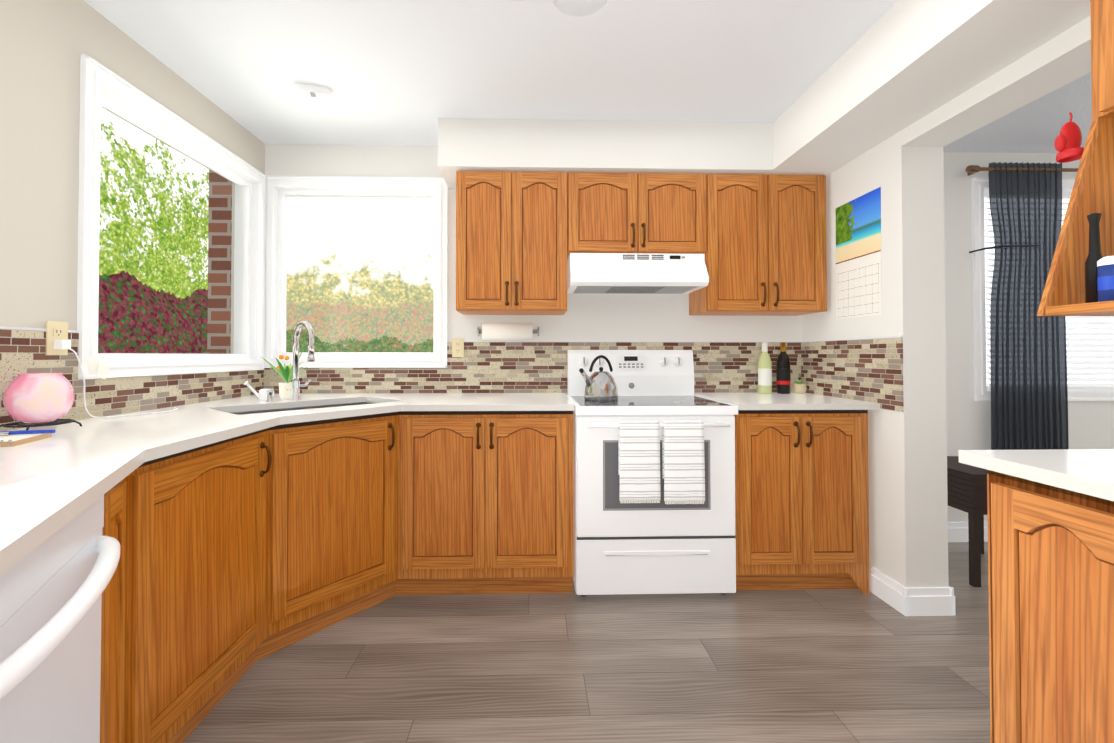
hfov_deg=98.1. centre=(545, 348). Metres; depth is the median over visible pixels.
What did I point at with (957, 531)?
baseboard
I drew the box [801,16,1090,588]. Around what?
wall
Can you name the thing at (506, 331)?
paper towel
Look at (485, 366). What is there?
backsplash
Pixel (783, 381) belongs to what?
wine bottle
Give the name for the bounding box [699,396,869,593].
base cabinet
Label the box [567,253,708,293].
range hood
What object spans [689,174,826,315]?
upper cabinet
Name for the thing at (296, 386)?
faucet
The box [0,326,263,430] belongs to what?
backsplash
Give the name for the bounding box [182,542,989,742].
floor
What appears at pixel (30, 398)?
lamp
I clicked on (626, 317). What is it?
wall
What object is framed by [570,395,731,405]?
cooktop
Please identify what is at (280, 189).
window
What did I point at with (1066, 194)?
window blinds
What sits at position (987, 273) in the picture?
backdrop
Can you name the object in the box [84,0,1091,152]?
ceiling
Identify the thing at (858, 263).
wall calendar
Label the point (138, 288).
hedge
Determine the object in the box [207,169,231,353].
brick wall
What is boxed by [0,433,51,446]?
notebook
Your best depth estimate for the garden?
6.34 m
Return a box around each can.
[244,381,273,400]
[1097,256,1113,301]
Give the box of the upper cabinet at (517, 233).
[456,171,579,314]
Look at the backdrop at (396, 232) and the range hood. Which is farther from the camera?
the backdrop at (396, 232)
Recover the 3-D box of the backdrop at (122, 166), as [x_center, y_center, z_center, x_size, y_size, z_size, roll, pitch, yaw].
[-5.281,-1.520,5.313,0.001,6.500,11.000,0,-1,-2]
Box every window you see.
[77,54,265,378]
[265,176,447,367]
[971,178,1113,400]
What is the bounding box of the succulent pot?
[792,380,806,393]
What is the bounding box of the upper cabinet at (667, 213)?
[580,172,711,255]
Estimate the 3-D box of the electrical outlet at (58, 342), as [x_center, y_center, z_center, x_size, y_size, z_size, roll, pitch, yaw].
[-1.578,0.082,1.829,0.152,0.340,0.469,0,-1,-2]
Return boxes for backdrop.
[99,107,208,299]
[286,197,433,345]
[984,198,1113,384]
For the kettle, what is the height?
0.238 m
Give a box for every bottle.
[758,342,771,393]
[776,342,790,393]
[1085,213,1102,302]
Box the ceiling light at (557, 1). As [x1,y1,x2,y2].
[519,0,606,15]
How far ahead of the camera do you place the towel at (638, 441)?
2.21 m
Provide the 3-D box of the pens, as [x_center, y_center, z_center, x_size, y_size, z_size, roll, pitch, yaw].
[-1.464,0.229,1.288,0.215,0.010,0.102,0,-1,-2]
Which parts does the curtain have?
rod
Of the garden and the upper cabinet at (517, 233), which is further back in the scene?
the garden
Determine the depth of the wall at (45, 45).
1.62 m
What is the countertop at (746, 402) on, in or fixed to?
on the base cabinet at (802, 486)
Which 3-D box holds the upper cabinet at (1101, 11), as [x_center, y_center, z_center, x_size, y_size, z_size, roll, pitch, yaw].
[1.480,-0.778,0.978,0.315,0.434,0.422,0,-1,-2]
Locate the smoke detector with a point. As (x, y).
(312, 90)
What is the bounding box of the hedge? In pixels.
[98,270,207,353]
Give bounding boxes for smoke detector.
[294,83,331,98]
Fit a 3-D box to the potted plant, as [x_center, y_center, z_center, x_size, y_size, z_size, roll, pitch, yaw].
[-1.353,0.135,2.516,0.234,0.260,0.332,0,-1,-2]
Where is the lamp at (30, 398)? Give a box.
[0,373,81,429]
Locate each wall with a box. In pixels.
[0,0,264,379]
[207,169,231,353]
[263,144,1113,521]
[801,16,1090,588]
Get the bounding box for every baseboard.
[871,567,955,615]
[948,522,987,541]
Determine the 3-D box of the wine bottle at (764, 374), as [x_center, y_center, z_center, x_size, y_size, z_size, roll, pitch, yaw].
[1.313,0.117,2.892,0.076,0.306,0.076,0,-1,-2]
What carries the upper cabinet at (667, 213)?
attached to the wall at (626, 317)
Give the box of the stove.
[567,350,737,596]
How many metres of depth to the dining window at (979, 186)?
3.01 m
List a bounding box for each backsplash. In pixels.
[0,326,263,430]
[264,341,799,394]
[800,336,903,411]
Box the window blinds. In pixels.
[984,190,1113,389]
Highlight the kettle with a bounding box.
[579,355,617,400]
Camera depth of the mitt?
1.21 m
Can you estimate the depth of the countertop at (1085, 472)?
1.03 m
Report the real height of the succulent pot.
0.083 m
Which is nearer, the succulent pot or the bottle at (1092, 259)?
the bottle at (1092, 259)
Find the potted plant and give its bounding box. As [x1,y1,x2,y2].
[260,351,306,399]
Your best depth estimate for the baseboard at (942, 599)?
2.15 m
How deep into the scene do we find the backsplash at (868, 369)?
2.47 m
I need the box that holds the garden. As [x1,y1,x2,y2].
[286,329,432,351]
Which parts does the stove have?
door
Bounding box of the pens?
[0,430,54,435]
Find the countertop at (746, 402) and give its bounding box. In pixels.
[694,393,879,411]
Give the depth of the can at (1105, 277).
1.07 m
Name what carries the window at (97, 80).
in the wall at (45, 45)
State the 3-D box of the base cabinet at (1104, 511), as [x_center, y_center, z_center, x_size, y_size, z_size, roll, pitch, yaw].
[1.410,0.719,0.686,0.720,0.892,0.414,0,-1,-2]
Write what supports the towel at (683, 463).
hanging from the stove
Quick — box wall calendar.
[836,187,881,319]
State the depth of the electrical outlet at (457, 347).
2.92 m
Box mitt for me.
[1054,112,1083,162]
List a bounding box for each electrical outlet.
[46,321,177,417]
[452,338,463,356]
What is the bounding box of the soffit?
[438,0,1089,188]
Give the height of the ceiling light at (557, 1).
0.504 m
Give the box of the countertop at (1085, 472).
[958,449,1113,503]
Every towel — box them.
[477,323,538,339]
[618,421,660,503]
[662,420,705,504]
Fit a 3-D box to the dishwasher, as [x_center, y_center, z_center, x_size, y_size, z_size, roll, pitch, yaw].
[-0.964,0.720,0.616,0.587,0.889,0.599,0,-1,-29]
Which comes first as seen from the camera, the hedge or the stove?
the stove
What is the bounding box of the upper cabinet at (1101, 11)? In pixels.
[1090,0,1113,127]
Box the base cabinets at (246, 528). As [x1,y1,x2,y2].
[0,393,739,742]
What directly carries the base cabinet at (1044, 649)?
on the floor
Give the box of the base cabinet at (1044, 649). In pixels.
[983,468,1099,742]
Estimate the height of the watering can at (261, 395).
0.103 m
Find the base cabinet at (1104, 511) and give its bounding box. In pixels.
[1096,500,1113,742]
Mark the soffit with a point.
(898, 66)
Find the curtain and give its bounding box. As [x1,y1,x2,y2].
[965,162,1077,449]
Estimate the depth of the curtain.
2.95 m
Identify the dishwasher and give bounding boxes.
[0,495,119,742]
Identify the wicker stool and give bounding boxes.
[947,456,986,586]
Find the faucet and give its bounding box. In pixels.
[266,321,314,402]

